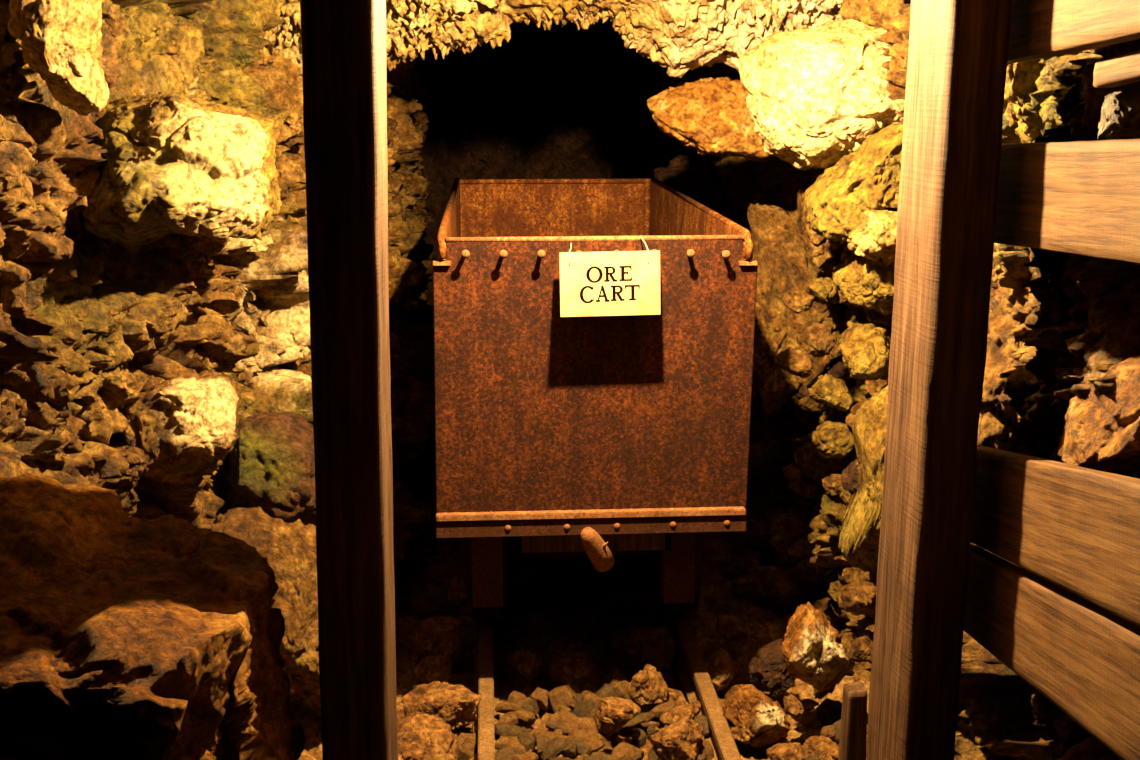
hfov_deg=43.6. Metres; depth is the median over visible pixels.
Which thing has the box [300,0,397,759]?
timber post
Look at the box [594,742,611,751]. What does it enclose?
chip
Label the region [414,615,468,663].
rock
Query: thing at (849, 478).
rock
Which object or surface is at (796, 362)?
rock
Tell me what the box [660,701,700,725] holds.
rock
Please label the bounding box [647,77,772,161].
boulder
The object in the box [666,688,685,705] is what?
rock
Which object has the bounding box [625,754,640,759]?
chip
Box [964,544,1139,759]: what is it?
plank
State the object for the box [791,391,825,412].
rock
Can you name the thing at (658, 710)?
chip
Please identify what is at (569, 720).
chip
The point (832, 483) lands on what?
rock
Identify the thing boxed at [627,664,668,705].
rock
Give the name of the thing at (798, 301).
rock
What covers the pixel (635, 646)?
rock
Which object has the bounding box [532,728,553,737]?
chip
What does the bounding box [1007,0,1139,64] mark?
plank
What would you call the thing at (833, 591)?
rock
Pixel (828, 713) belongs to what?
rock
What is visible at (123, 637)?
boulder
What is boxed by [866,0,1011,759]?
timber post
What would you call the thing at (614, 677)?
chip
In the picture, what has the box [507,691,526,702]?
chip
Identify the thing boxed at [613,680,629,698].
chip
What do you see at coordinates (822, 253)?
boulder
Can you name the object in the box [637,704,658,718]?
chip
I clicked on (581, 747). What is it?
chip
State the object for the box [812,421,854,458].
rock
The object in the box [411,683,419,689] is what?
chip
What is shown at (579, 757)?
chip
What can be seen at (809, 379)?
rock
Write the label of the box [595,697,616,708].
chip
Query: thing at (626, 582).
floor
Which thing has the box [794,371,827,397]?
rock
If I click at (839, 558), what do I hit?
rock
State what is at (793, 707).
rock
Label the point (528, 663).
rock
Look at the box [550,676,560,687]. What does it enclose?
chip
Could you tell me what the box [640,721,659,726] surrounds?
chip
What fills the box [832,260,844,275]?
rock
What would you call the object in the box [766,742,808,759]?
rock
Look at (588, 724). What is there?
chip
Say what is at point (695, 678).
rail
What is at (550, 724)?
chip
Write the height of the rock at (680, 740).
0.143 m
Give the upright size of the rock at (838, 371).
0.085 m
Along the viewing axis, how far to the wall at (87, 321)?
3.46 m
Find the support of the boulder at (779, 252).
attached to the wall at (1078, 316)
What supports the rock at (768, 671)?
on the floor
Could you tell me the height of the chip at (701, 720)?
0.065 m
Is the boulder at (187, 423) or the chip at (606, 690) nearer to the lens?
the boulder at (187, 423)
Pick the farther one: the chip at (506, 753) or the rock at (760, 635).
the rock at (760, 635)
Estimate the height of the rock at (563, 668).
0.108 m
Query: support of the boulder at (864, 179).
attached to the wall at (1078, 316)
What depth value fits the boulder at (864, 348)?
3.62 m
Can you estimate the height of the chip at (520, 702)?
0.017 m
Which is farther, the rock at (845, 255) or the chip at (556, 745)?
the rock at (845, 255)
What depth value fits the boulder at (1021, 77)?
2.83 m
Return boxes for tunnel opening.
[419,17,671,307]
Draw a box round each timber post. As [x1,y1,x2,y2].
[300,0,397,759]
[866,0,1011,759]
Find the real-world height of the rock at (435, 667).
0.093 m
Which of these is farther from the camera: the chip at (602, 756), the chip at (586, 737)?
the chip at (586, 737)
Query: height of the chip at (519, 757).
0.051 m
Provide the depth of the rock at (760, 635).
4.18 m
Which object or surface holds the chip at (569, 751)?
on the floor
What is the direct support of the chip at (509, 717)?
on the floor
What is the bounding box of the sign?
[559,235,659,316]
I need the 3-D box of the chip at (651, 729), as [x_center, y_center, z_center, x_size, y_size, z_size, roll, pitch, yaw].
[0.216,0.938,3.808,0.023,0.027,0.024,-1,12,-3]
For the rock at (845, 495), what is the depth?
3.87 m
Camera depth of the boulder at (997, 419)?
2.95 m
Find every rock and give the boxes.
[397,713,457,759]
[401,681,480,729]
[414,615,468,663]
[414,653,451,683]
[448,577,470,607]
[507,648,542,681]
[548,651,597,685]
[595,696,640,736]
[610,624,679,673]
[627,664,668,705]
[649,719,702,759]
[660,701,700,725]
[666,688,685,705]
[706,648,733,690]
[722,684,789,746]
[746,623,784,659]
[749,639,795,694]
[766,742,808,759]
[774,347,812,377]
[781,601,854,691]
[783,694,803,721]
[784,288,815,313]
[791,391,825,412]
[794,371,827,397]
[795,322,836,356]
[795,442,828,476]
[797,371,819,385]
[803,735,838,759]
[804,277,837,304]
[807,373,853,410]
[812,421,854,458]
[816,698,841,725]
[822,474,843,495]
[824,404,854,428]
[828,289,846,304]
[828,361,855,385]
[828,579,842,601]
[829,343,841,358]
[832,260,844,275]
[834,552,851,565]
[835,446,856,469]
[837,565,848,583]
[838,580,876,615]
[840,490,850,505]
[841,250,853,261]
[841,459,858,494]
[842,565,868,583]
[845,403,863,427]
[846,629,873,662]
[865,379,887,395]
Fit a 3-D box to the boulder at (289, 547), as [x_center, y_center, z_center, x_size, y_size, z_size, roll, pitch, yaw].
[-0.724,0.622,3.642,0.358,0.631,0.326,-3,12,-14]
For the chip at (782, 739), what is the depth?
3.71 m
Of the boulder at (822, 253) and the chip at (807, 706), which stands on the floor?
the chip at (807, 706)
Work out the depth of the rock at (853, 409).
3.96 m
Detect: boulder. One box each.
[0,472,304,759]
[8,0,108,115]
[81,91,281,249]
[123,369,241,486]
[211,507,320,712]
[220,412,315,521]
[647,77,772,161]
[654,154,729,209]
[738,18,904,169]
[747,203,841,414]
[797,189,844,278]
[803,120,903,243]
[832,255,894,314]
[838,384,887,572]
[839,323,890,380]
[846,208,897,265]
[977,269,1029,454]
[1003,58,1042,142]
[1058,354,1139,478]
[1097,81,1139,139]
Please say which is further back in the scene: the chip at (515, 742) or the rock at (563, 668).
the rock at (563, 668)
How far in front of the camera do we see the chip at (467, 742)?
3.67 m
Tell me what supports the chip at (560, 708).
on the floor
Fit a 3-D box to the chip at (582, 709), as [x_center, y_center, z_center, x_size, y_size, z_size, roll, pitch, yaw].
[0.044,0.894,3.856,0.061,0.064,0.051,-8,14,-36]
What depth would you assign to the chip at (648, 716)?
3.83 m
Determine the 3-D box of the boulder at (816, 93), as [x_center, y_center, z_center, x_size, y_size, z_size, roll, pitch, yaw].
[0.713,-0.771,3.823,0.527,0.426,0.435,-1,12,-3]
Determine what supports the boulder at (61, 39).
attached to the wall at (87, 321)
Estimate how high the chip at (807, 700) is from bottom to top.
0.037 m
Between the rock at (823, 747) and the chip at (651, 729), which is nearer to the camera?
the rock at (823, 747)
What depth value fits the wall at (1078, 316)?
3.00 m
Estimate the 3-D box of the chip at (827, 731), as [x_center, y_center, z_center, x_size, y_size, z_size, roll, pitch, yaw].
[0.681,0.923,3.731,0.051,0.033,0.032,1,12,6]
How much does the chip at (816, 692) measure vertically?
0.067 m
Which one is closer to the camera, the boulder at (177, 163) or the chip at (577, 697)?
the boulder at (177, 163)
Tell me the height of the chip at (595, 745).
0.023 m
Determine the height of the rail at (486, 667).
0.086 m
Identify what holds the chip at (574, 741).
on the floor
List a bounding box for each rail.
[472,617,499,759]
[640,557,741,759]
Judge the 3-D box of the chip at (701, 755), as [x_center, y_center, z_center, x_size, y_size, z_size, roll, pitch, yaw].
[0.299,0.962,3.627,0.093,0.084,0.105,0,12,1]
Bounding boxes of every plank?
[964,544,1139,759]
[971,445,1139,626]
[994,139,1139,263]
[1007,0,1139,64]
[1093,50,1139,87]
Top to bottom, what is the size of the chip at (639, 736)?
0.039 m
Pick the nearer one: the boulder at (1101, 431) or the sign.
the boulder at (1101, 431)
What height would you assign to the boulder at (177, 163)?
0.362 m
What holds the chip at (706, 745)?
on the floor
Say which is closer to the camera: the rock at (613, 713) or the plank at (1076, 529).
the plank at (1076, 529)
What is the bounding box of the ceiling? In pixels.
[264,0,842,76]
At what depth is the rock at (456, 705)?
3.66 m
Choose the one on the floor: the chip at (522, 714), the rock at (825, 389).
the chip at (522, 714)
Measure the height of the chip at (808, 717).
0.019 m
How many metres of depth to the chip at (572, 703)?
3.89 m
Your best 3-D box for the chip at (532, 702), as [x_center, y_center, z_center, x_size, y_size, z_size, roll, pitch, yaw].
[-0.111,0.899,3.901,0.045,0.055,0.054,2,12,12]
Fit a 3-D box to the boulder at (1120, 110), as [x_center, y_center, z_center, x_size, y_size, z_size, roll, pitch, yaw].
[0.932,-0.430,2.313,0.150,0.116,0.108,0,12,1]
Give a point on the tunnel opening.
(559, 102)
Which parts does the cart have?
plate, bumper post, plate, plate, bumper post, plate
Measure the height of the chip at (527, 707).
0.046 m
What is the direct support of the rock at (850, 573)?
attached to the wall at (1078, 316)
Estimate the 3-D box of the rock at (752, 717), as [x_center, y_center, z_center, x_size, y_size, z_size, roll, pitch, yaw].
[0.484,0.870,3.710,0.171,0.154,0.161,-1,12,-3]
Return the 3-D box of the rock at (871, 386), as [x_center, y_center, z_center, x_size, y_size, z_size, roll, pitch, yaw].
[0.879,0.017,4.032,0.088,0.074,0.084,3,12,15]
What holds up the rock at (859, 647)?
attached to the wall at (1078, 316)
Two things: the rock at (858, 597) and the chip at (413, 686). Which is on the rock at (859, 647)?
the rock at (858, 597)
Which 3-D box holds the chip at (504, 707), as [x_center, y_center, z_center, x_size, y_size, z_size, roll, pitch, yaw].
[-0.158,0.897,3.881,0.095,0.058,0.050,-10,15,-41]
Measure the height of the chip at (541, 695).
0.053 m
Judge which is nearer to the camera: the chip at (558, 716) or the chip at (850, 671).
the chip at (558, 716)
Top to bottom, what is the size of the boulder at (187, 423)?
0.307 m
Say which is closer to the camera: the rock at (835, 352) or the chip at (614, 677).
the chip at (614, 677)
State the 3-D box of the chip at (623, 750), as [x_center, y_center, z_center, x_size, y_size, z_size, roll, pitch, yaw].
[0.139,0.962,3.607,0.066,0.082,0.087,9,14,36]
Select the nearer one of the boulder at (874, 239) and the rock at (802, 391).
the boulder at (874, 239)
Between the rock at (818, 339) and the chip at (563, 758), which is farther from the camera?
the rock at (818, 339)
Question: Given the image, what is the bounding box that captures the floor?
[290,531,869,759]
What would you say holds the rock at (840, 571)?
attached to the wall at (1078, 316)
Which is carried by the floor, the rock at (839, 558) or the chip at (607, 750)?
the chip at (607, 750)
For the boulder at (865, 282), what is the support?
attached to the wall at (1078, 316)
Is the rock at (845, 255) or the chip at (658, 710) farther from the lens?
the rock at (845, 255)
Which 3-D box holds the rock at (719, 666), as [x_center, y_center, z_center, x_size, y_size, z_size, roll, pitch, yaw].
[0.426,0.823,4.030,0.079,0.126,0.065,-2,12,-10]
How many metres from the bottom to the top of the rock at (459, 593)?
0.104 m
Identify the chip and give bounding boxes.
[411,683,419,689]
[447,676,454,684]
[451,728,477,759]
[494,722,525,736]
[495,702,520,713]
[495,736,516,748]
[495,747,522,759]
[498,711,519,724]
[506,739,525,753]
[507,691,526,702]
[513,754,529,759]
[515,697,530,704]
[515,709,534,722]
[517,733,535,751]
[519,720,531,727]
[521,704,533,712]
[522,698,538,714]
[523,752,538,759]
[529,687,549,710]
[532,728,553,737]
[535,734,551,758]
[540,737,567,759]
[545,716,566,734]
[548,684,577,712]
[549,701,570,712]
[549,711,565,721]
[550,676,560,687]
[552,729,561,737]
[557,757,572,759]
[560,710,577,735]
[562,745,576,757]
[567,730,591,742]
[567,738,581,746]
[569,699,575,706]
[569,717,598,755]
[573,693,581,700]
[573,701,595,717]
[575,754,588,759]
[576,742,590,755]
[579,689,599,701]
[581,684,599,692]
[582,756,599,759]
[586,740,604,751]
[591,752,614,759]
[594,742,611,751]
[595,683,615,697]
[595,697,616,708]
[597,733,610,743]
[598,746,612,754]
[606,670,626,684]
[611,742,643,759]
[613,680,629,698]
[621,712,654,731]
[621,715,645,728]
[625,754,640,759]
[631,728,646,746]
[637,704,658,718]
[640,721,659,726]
[647,726,654,734]
[648,748,658,759]
[649,702,673,717]
[694,715,710,737]
[696,748,705,759]
[701,740,713,759]
[775,737,786,741]
[792,711,815,722]
[799,698,818,705]
[801,701,814,711]
[804,753,820,759]
[813,688,820,695]
[820,725,834,738]
[831,719,840,744]
[847,668,853,674]
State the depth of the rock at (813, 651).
3.69 m
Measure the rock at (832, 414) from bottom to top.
0.082 m
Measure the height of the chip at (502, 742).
0.040 m
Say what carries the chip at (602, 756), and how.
on the floor
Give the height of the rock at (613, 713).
0.120 m
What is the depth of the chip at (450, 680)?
4.02 m
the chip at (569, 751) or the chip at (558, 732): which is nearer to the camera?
the chip at (569, 751)
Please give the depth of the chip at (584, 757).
3.54 m
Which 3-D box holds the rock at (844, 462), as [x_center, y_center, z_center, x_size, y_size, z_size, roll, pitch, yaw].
[0.826,0.228,4.085,0.121,0.107,0.104,-1,12,-3]
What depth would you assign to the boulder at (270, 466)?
3.57 m
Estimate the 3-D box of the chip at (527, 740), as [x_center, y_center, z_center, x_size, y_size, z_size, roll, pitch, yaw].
[-0.119,0.938,3.699,0.056,0.052,0.053,7,13,29]
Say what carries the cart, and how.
on the rail at (486, 667)
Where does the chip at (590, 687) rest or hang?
on the floor
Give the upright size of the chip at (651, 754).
0.048 m
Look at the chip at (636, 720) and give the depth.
3.80 m
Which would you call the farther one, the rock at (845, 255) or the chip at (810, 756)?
the rock at (845, 255)
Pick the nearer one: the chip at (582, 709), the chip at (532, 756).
the chip at (532, 756)
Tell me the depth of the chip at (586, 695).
3.89 m
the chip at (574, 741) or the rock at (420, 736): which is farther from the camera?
the chip at (574, 741)
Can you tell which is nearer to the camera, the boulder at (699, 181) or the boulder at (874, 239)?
the boulder at (874, 239)
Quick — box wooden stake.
[838,682,866,759]
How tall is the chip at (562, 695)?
0.089 m
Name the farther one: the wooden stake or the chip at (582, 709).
the chip at (582, 709)
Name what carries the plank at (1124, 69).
attached to the wall at (1078, 316)
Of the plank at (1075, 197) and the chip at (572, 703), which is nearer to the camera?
the plank at (1075, 197)
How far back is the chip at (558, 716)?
3.81 m
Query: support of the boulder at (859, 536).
attached to the wall at (1078, 316)
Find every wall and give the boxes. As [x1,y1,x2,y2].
[0,0,451,615]
[650,0,1139,759]
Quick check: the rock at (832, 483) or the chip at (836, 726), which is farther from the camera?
the rock at (832, 483)
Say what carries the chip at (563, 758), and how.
on the floor
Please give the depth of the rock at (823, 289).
3.91 m
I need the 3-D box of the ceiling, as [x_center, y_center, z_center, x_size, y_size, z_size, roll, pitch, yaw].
[-0.177,-1.564,5.402,2.600,0.981,5.987,-1,12,-3]
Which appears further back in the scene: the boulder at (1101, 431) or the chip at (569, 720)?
the chip at (569, 720)
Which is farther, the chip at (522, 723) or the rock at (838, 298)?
the rock at (838, 298)
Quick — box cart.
[433,177,757,623]
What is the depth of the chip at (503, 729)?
3.73 m
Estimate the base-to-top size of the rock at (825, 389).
0.107 m
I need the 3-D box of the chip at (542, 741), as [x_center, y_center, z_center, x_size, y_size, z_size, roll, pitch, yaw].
[-0.065,0.949,3.675,0.048,0.073,0.075,-2,12,-9]
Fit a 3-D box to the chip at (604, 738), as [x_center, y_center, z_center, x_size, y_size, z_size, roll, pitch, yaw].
[0.079,0.939,3.727,0.045,0.043,0.062,-5,12,-22]
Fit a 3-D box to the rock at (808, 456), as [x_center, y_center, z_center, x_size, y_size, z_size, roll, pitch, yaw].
[0.770,0.253,4.477,0.126,0.116,0.128,-1,12,-3]
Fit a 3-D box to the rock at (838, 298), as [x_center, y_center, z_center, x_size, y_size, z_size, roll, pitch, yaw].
[0.738,-0.238,3.958,0.075,0.056,0.061,0,12,-1]

